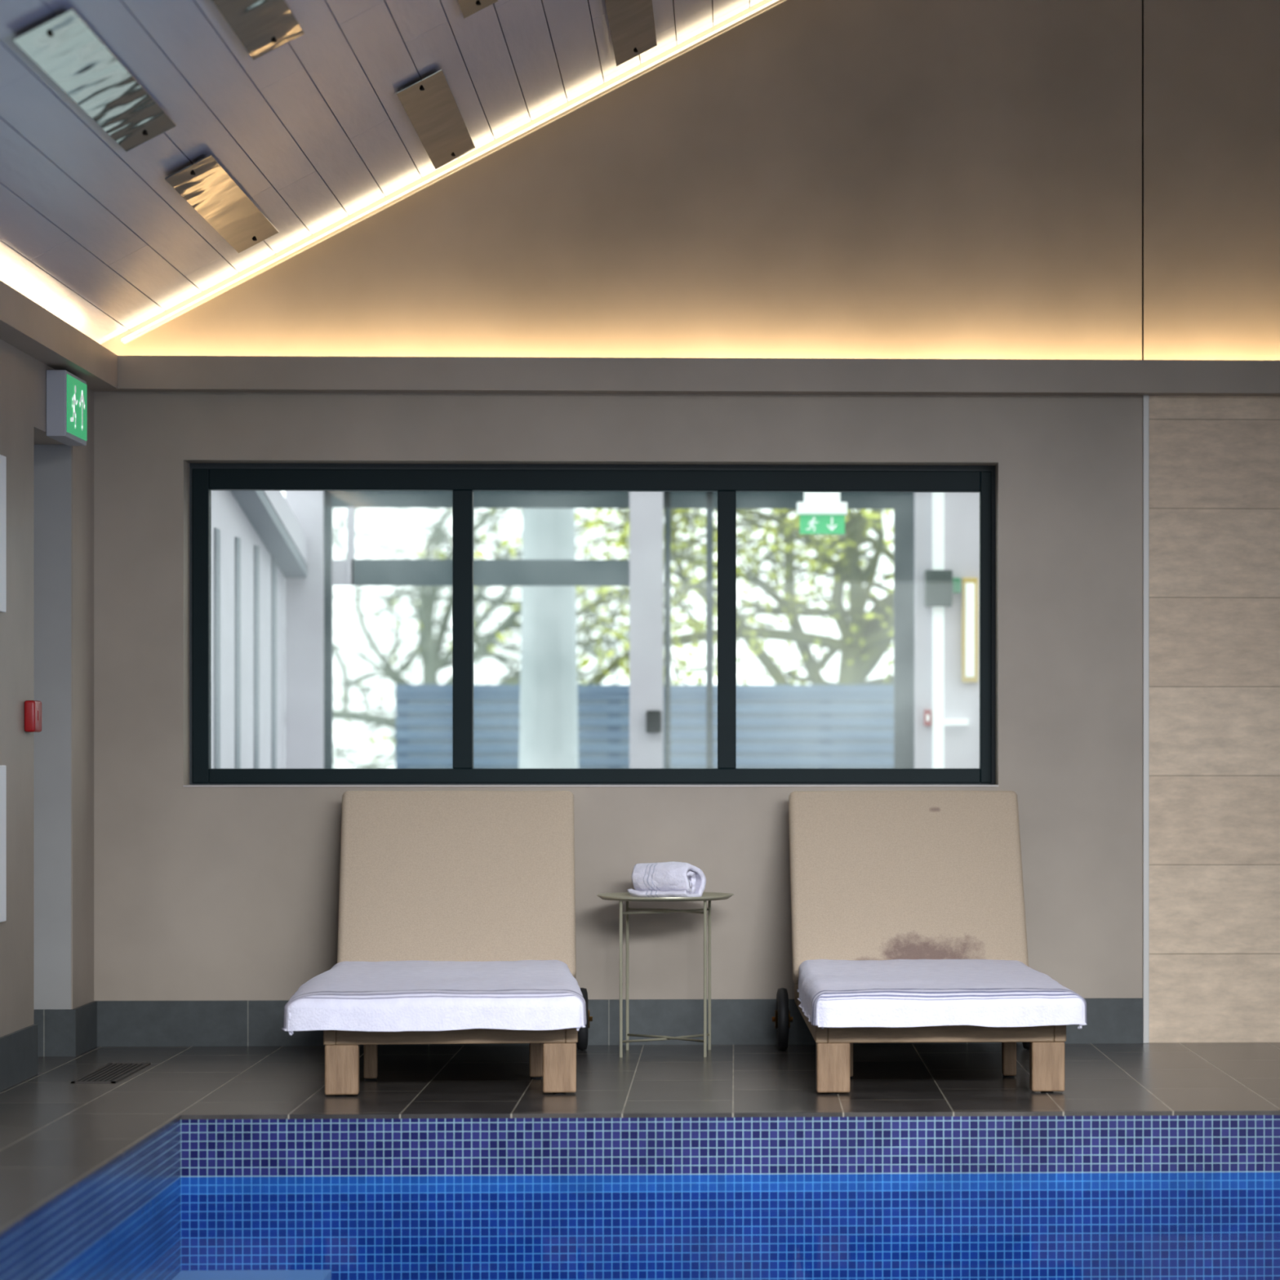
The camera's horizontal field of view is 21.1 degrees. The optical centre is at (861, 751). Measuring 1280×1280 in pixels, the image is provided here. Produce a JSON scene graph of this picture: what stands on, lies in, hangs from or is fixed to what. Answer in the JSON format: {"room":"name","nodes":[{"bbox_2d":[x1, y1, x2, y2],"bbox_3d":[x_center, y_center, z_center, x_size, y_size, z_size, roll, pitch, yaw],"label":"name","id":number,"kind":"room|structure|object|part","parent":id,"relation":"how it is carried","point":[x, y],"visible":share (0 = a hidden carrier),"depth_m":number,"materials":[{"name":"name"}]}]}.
{"room":"spa","nodes":[
{"label":"spa","id":0,"kind":"room"},
{"bbox_2d":[0,338,93,1037],"bbox_3d":[-2.483,-0.198,5.112,0.320,2.355,12.600,0,0,-2],"label":"wall","id":1,"kind":"structure","parent":0,"point":[22,376],"depth_m":10.37,"materials":[{"name":"beige paint"}]},
{"bbox_2d":[0,764,6,922],"bbox_3d":[-2.483,0.266,9.650,0.012,0.454,0.670,0,0,-2],"label":"notice","id":2,"kind":"object","parent":1,"relation":"attached to","point":[2,767],"visible":1,"depth_m":9.94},
{"bbox_2d":[0,454,6,612],"bbox_3d":[-2.483,-0.633,9.650,0.012,0.454,0.670,0,0,-2],"label":"notice","id":3,"kind":"object","parent":1,"relation":"attached to","point":[2,459],"visible":1,"depth_m":9.94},
{"bbox_2d":[24,700,41,732],"bbox_3d":[-2.496,-0.107,10.341,0.036,0.095,0.110,0,0,-2],"label":"fire alarm","id":4,"kind":"object","parent":1,"relation":"attached to","point":[33,708],"visible":1,"depth_m":10.29,"materials":[{"name":"red plastic"}]},
{"bbox_3d":[-2.479,-0.110,10.341,0.002,0.030,0.030,0,0,-2],"label":"press panel","id":5,"kind":"part","parent":4,"relation":"part of","materials":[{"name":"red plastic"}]},
{"bbox_2d":[0,1000,97,1091],"bbox_3d":[-2.441,0.904,5.108,0.262,0.152,12.588,0,0,-2],"label":"baseboard","id":6,"kind":"structure","parent":1,"relation":"attached to","point":[54,1032],"depth_m":11.03,"materials":[{"name":"tile"}]},
{"bbox_2d":[34,444,71,1009],"bbox_3d":[-2.691,-0.005,10.734,0.316,1.970,0.610,0,0,-2],"label":"door","id":7,"kind":"structure","parent":1,"relation":"in","point":[52,462],"depth_m":11.04,"materials":[{"name":"grey paint"}]},
{"bbox_2d":[0,280,117,389],"bbox_3d":[-2.274,-1.254,5.079,0.095,0.110,12.517,0,0,-2],"label":"trim","id":8,"kind":"structure","parent":1,"relation":"attached to","point":[25,325],"depth_m":10.32,"materials":[{"name":"beige paint"}]},
{"bbox_2d":[45,369,87,445],"bbox_3d":[-2.497,-1.081,10.786,0.066,0.206,0.340,0,0,-2],"label":"exit sign","id":9,"kind":"object","parent":1,"relation":"attached to","point":[66,393],"visible":1,"depth_m":10.63,"materials":[{"name":"green plastic"}]},
{"bbox_2d":[211,490,306,768],"bbox_3d":[-2.547,-0.285,13.541,0.250,2.530,3.750,0,0,-2],"label":"wall","id":10,"kind":"structure","parent":0,"point":[258,542],"depth_m":14.23,"materials":[{"name":"paint"}]},
{"bbox_2d":[0,0,763,344],"bbox_3d":[1.778,-2.405,5.369,8.854,2.440,12.800,0,0,-2],"label":"ceiling","id":11,"kind":"structure","parent":0,"point":[315,130],"depth_m":9.84,"materials":[{"name":"paint"}]},
{"bbox_2d":[13,8,176,151],"bbox_3d":[-1.861,-1.632,8.402,0.132,0.074,1.432,0,0,-2],"label":"mirror panel","id":12,"kind":"object","parent":11,"relation":"attached to","point":[64,46],"visible":1,"depth_m":8.30,"materials":[{"name":"silver metal"}]},
{"bbox_2d":[164,154,278,253],"bbox_3d":[-1.914,-1.641,10.328,0.128,0.072,1.425,0,0,-2],"label":"mirror panel","id":13,"kind":"object","parent":11,"relation":"attached to","point":[204,184],"visible":1,"depth_m":10.24,"materials":[{"name":"silver metal"}]},
{"bbox_2d":[211,0,304,60],"bbox_3d":[-1.483,-1.827,8.204,0.131,0.073,1.350,0,0,-2],"label":"mirror panel","id":14,"kind":"object","parent":11,"relation":"attached to","point":[262,27],"visible":1,"depth_m":8.59,"materials":[{"name":"silver metal"}]},
{"bbox_2d":[396,69,475,169],"bbox_3d":[-1.317,-1.963,10.688,0.132,0.074,1.303,0,0,-2],"label":"mirror panel","id":15,"kind":"object","parent":11,"relation":"attached to","point":[430,104],"visible":1,"depth_m":10.62,"materials":[{"name":"silver metal"}]},
{"bbox_2d":[120,0,786,344],"bbox_3d":[-0.447,-2.423,11.461,4.014,2.132,0.059,0,0,-2],"label":"strip light","id":16,"kind":"object","parent":11,"relation":"attached to","point":[773,3],"visible":1,"depth_m":11.42,"materials":[{"name":"plastic"}]},
{"bbox_2d":[457,0,497,18],"bbox_3d":[-1.038,-2.076,8.907,0.094,0.054,1.350,0,0,-2],"label":"mirror panel","id":17,"kind":"object","parent":11,"relation":"attached to","point":[468,7],"visible":1,"depth_m":9.51,"materials":[{"name":"silver metal"}]},
{"bbox_2d":[604,0,657,66],"bbox_3d":[-0.710,-2.280,10.548,0.132,0.074,1.350,0,0,-2],"label":"mirror panel","id":18,"kind":"object","parent":11,"relation":"attached to","point":[631,22],"visible":1,"depth_m":10.78,"materials":[{"name":"silver metal"}]},
{"bbox_2d":[0,1042,1279,1239],"bbox_3d":[1.778,0.986,5.369,8.854,0.012,12.800,0,0,-2],"label":"floor","id":19,"kind":"structure","parent":0,"point":[57,1135],"depth_m":9.89,"materials":[{"name":"tile"}]},
{"bbox_2d":[71,1062,151,1083],"bbox_3d":[-2.285,0.978,10.457,0.130,0.004,0.620,0,0,-2],"label":"floor vent","id":20,"kind":"object","parent":19,"relation":"in","point":[110,1073],"visible":1,"depth_m":10.43,"materials":[{"name":"metal"}]},
{"bbox_2d":[323,790,592,1096],"bbox_3d":[-1.248,0.554,10.533,0.878,0.853,1.722,0,0,-6],"label":"sun lounger","id":21,"kind":"object","parent":19,"relation":"on","point":[446,875],"visible":0.61,"depth_m":11.09,"materials":[{"name":"beige fabric"}]},
{"bbox_3d":[-1.479,0.903,9.768,0.095,0.142,0.070,0,0,-6],"label":"leg","id":22,"kind":"part","parent":21,"relation":"part of","materials":[{"name":"brown wood"}]},
{"bbox_3d":[-1.465,0.903,10.242,0.040,0.142,0.050,0,0,-6],"label":"leg","id":23,"kind":"part","parent":21,"relation":"part of","materials":[{"name":"brown wood"}]},
{"bbox_2d":[281,960,586,1035],"bbox_3d":[-1.270,0.730,10.296,0.874,0.130,1.354,0,0,-6],"label":"towel","id":24,"kind":"object","parent":21,"relation":"on","point":[386,996],"visible":1,"depth_m":9.67,"materials":[{"name":"white fabric"}]},
{"bbox_3d":[-1.251,0.793,10.561,0.720,0.077,1.600,0,0,-6],"label":"frame","id":25,"kind":"part","parent":21,"relation":"part of","materials":[{"name":"brown wood"}]},
{"bbox_2d":[337,790,576,978],"bbox_3d":[-1.313,0.439,11.155,0.760,0.622,0.443,0,0,-6],"label":"cushion","id":26,"kind":"object","parent":21,"relation":"on","point":[446,875],"depth_m":11.12,"materials":[{"name":"beige fabric"}]},
{"bbox_3d":[-0.976,0.903,10.293,0.040,0.142,0.050,0,0,-6],"label":"leg","id":27,"kind":"part","parent":21,"relation":"part of","materials":[{"name":"brown wood"}]},
{"bbox_3d":[-0.865,0.903,9.832,0.095,0.142,0.070,0,0,-6],"label":"leg","id":28,"kind":"part","parent":21,"relation":"part of","materials":[{"name":"brown wood"}]},
{"bbox_2d":[0,1115,1279,1279],"bbox_3d":[1.564,1.636,5.169,6.496,1.288,8.416,0,0,-2],"label":"swimming pool","id":29,"kind":"object","parent":19,"relation":"in","point":[990,1197],"visible":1,"depth_m":9.30,"materials":[{"name":"tile"}]},
{"bbox_2d":[596,892,733,1057],"bbox_3d":[-0.637,0.722,11.144,0.448,0.517,0.448,0,0,-2],"label":"side table","id":30,"kind":"object","parent":19,"relation":"on","point":[620,896],"visible":0.94,"depth_m":11.07,"materials":[{"name":"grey metal"}]},
{"bbox_3d":[-0.771,0.729,11.004,0.010,0.502,0.010,0,0,-2],"label":"leg","id":31,"kind":"part","parent":30,"relation":"part of","materials":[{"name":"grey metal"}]},
{"bbox_3d":[-0.769,0.729,11.274,0.010,0.502,0.010,0,0,-2],"label":"leg","id":32,"kind":"part","parent":30,"relation":"part of","materials":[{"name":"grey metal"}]},
{"bbox_2d":[596,892,733,901],"bbox_3d":[-0.637,0.470,11.144,0.448,0.014,0.448,0,0,-2],"label":"table top","id":33,"kind":"object","parent":30,"relation":"on","point":[620,896],"depth_m":10.99,"materials":[{"name":"grey metal"}]},
{"bbox_2d":[627,861,706,897],"bbox_3d":[-0.630,0.415,11.146,0.258,0.117,0.163,0,0,36],"label":"rolled towel","id":34,"kind":"object","parent":30,"relation":"on","point":[673,878],"visible":0.97,"depth_m":11.10,"materials":[{"name":"white fabric"}]},
{"bbox_3d":[-0.501,0.729,11.014,0.010,0.502,0.010,0,0,-2],"label":"leg","id":35,"kind":"part","parent":30,"relation":"part of","materials":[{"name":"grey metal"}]},
{"bbox_3d":[-0.499,0.729,11.284,0.010,0.502,0.010,0,0,-2],"label":"leg","id":36,"kind":"part","parent":30,"relation":"part of","materials":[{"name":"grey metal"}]},
{"bbox_2d":[772,790,1066,1094],"bbox_3d":[0.185,0.554,10.585,0.878,0.852,1.722,0,0,-3],"label":"sun lounger","id":37,"kind":"object","parent":19,"relation":"on","point":[875,874],"visible":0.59,"depth_m":11.14,"materials":[{"name":"beige fabric"}]},
{"bbox_3d":[-0.081,0.903,9.832,0.095,0.142,0.070,0,0,-3],"label":"leg","id":38,"kind":"part","parent":37,"relation":"part of","materials":[{"name":"brown wood"}]},
{"bbox_3d":[-0.045,0.903,10.305,0.040,0.142,0.050,0,0,-3],"label":"leg","id":39,"kind":"part","parent":37,"relation":"part of","materials":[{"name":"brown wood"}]},
{"bbox_2d":[788,790,1028,985],"bbox_3d":[0.150,0.439,11.211,0.760,0.622,0.442,0,0,-3],"label":"cushion","id":40,"kind":"object","parent":37,"relation":"on","point":[875,874],"depth_m":11.18,"materials":[{"name":"beige fabric"}]},
{"bbox_3d":[0.184,0.793,10.614,0.720,0.077,1.600,0,0,-3],"label":"frame","id":41,"kind":"part","parent":37,"relation":"part of","materials":[{"name":"brown wood"}]},
{"bbox_2d":[796,959,1086,1028],"bbox_3d":[0.218,0.725,10.354,0.811,0.122,1.353,0,0,-3],"label":"towel","id":42,"kind":"object","parent":37,"relation":"on","point":[894,993],"visible":1,"depth_m":9.72,"materials":[{"name":"white fabric"}]},
{"bbox_3d":[0.446,0.903,10.333,0.040,0.142,0.050,0,0,-3],"label":"leg","id":43,"kind":"part","parent":37,"relation":"part of","materials":[{"name":"brown wood"}]},
{"bbox_3d":[0.535,0.903,9.868,0.095,0.142,0.070,0,0,-3],"label":"leg","id":44,"kind":"part","parent":37,"relation":"part of","materials":[{"name":"brown wood"}]},
{"bbox_2d":[93,0,1279,1000],"bbox_3d":[1.457,-1.298,11.661,8.634,4.555,0.200,0,0,-2],"label":"wall","id":45,"kind":"structure","parent":0,"point":[1082,180],"depth_m":11.50,"materials":[{"name":"beige paint"}]},
{"bbox_2d":[182,784,998,786],"bbox_3d":[-0.900,0.114,11.525,2.721,0.005,0.113,0,0,-2],"label":"trim","id":46,"kind":"structure","parent":45,"relation":"attached to","point":[651,785],"depth_m":11.48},
{"bbox_2d":[192,468,991,782],"bbox_3d":[-0.906,-0.425,11.625,2.698,1.060,0.060,0,0,-2],"label":"window","id":47,"kind":"structure","parent":45,"relation":"in","point":[462,483],"depth_m":11.59,"materials":[{"name":"black metal"}]},
{"bbox_2d":[189,462,995,785],"bbox_3d":[-0.904,-0.429,11.624,2.721,1.089,0.042,0,0,-2],"label":"trim","id":48,"kind":"structure","parent":45,"relation":"attached to","point":[192,465],"depth_m":11.60,"materials":[{"name":"black metal"}]},
{"bbox_2d":[97,998,1142,1046],"bbox_3d":[-0.803,0.904,11.472,3.503,0.152,0.012,0,0,-2],"label":"baseboard","id":49,"kind":"structure","parent":45,"relation":"attached to","point":[251,1023],"depth_m":11.46,"materials":[{"name":"tile"}]},
{"bbox_2d":[88,355,1279,395],"bbox_3d":[1.612,-1.254,11.519,8.334,0.110,0.095,0,0,-2],"label":"trim","id":50,"kind":"structure","parent":45,"relation":"attached to","point":[251,374],"depth_m":11.40,"materials":[{"name":"beige paint"}]},
{"bbox_2d":[914,492,979,768],"bbox_3d":[1.490,-0.520,15.565,2.500,3.000,0.200,0,0,-2],"label":"wall","id":51,"kind":"structure","parent":0,"point":[962,509],"depth_m":15.43,"materials":[{"name":"paint"}]},
{"bbox_2d":[284,490,914,768],"bbox_3d":[-1.175,-0.255,15.492,2.834,2.102,0.150,0,0,-2],"label":"window","id":52,"kind":"structure","parent":51,"relation":"in","point":[308,601],"depth_m":15.47,"materials":[{"name":"paint"}]},
{"bbox_2d":[924,709,931,726],"bbox_3d":[0.299,-0.153,15.400,0.033,0.074,0.043,0,0,-2],"label":"fire alarm","id":53,"kind":"object","parent":51,"relation":"attached to","point":[927,713],"visible":1,"depth_m":15.38,"materials":[{"name":"red plastic"}]},
{"bbox_2d":[924,569,960,607],"bbox_3d":[0.366,-0.733,15.374,0.160,0.163,0.100,0,0,-2],"label":"wall lamp","id":54,"kind":"object","parent":51,"relation":"attached to","point":[940,585],"visible":1,"depth_m":15.32,"materials":[{"name":"grey metal"}]},
{"bbox_3d":[0.425,-0.747,15.401,0.042,0.068,0.050,0,0,-2],"label":"arm","id":55,"kind":"part","parent":54,"relation":"part of"},
{"bbox_2d":[932,492,968,768],"bbox_3d":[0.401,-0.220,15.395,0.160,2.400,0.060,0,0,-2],"label":"door","id":56,"kind":"structure","parent":51,"relation":"in","point":[939,721],"depth_m":15.36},
{"bbox_2d":[961,577,977,682],"bbox_3d":[0.488,-0.547,15.411,0.072,0.470,0.034,0,0,-2],"label":"wall light","id":57,"kind":"object","parent":51,"relation":"attached to","point":[969,585],"visible":1,"depth_m":15.40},
{"bbox_2d":[965,582,974,676],"bbox_3d":[0.488,-0.547,15.411,0.042,0.422,0.034,0,0,-2],"label":"print","id":58,"kind":"object","parent":57,"relation":"attached to","point":[970,587],"depth_m":15.40},
{"bbox_2d":[1149,395,1279,1043],"bbox_3d":[3.368,-0.147,11.729,4.809,2.255,0.204,0,0,-2],"label":"tiled wall","id":59,"kind":"structure","parent":0,"point":[1215,460],"depth_m":11.55,"materials":[{"name":"tile"}]},
{"bbox_2d":[1142,395,1149,1043],"bbox_3d":[0.955,-0.132,11.637,0.020,2.223,0.212,0,0,-2],"label":"trim","id":60,"kind":"structure","parent":59,"relation":"attached to","point":[1145,397],"depth_m":11.53,"materials":[{"name":"white paint"}]},
{"bbox_3d":[-1.046,-1.690,14.872,3.400,0.140,0.200,0,0,-2],"label":"trim","id":61,"kind":"structure","parent":0,"visible":0},
{"bbox_2d":[796,492,847,533],"bbox_3d":[-0.170,-1.284,14.914,0.219,0.673,0.060,0,0,-2],"label":"exit sign","id":62,"kind":"object","parent":61,"relation":"hanging from","point":[820,513],"visible":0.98,"depth_m":14.90,"materials":[{"name":"plastic"}]},
{"label":"outside","id":63,"kind":"structure","parent":0,"visible":0},
{"label":"ground","id":64,"kind":"structure","parent":63,"visible":0},
{"bbox_2d":[500,508,591,768],"bbox_3d":[-3.109,-2.101,18.288,3.538,6.261,2.221,0,0,-2],"label":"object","id":65,"kind":"object","parent":64,"relation":"on","point":[548,694],"visible":0.07,"depth_m":17.54,"materials":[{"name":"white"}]},
{"bbox_2d":[333,507,785,768],"bbox_3d":[-3.153,-1.093,30.701,6.026,4.845,3.425,0,0,2],"label":"tree","id":66,"kind":"object","parent":64,"relation":"on","point":[429,647],"visible":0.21,"depth_m":30.51,"materials":[{"name":"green plant"}]},
{"bbox_2d":[380,508,893,738],"bbox_3d":[-0.272,-0.911,21.955,5.914,4.984,4.103,0,0,-2],"label":"tree","id":67,"kind":"object","parent":64,"relation":"on","point":[866,637],"visible":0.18,"depth_m":21.72,"materials":[{"name":"green plant"}]},
{"bbox_2d":[395,684,893,768],"bbox_3d":[-0.472,0.324,19.536,4.336,1.413,0.100,0,0,-2],"label":"slatted fence","id":68,"kind":"object","parent":64,"relation":"on","point":[778,726],"visible":0.23,"depth_m":19.48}
]}

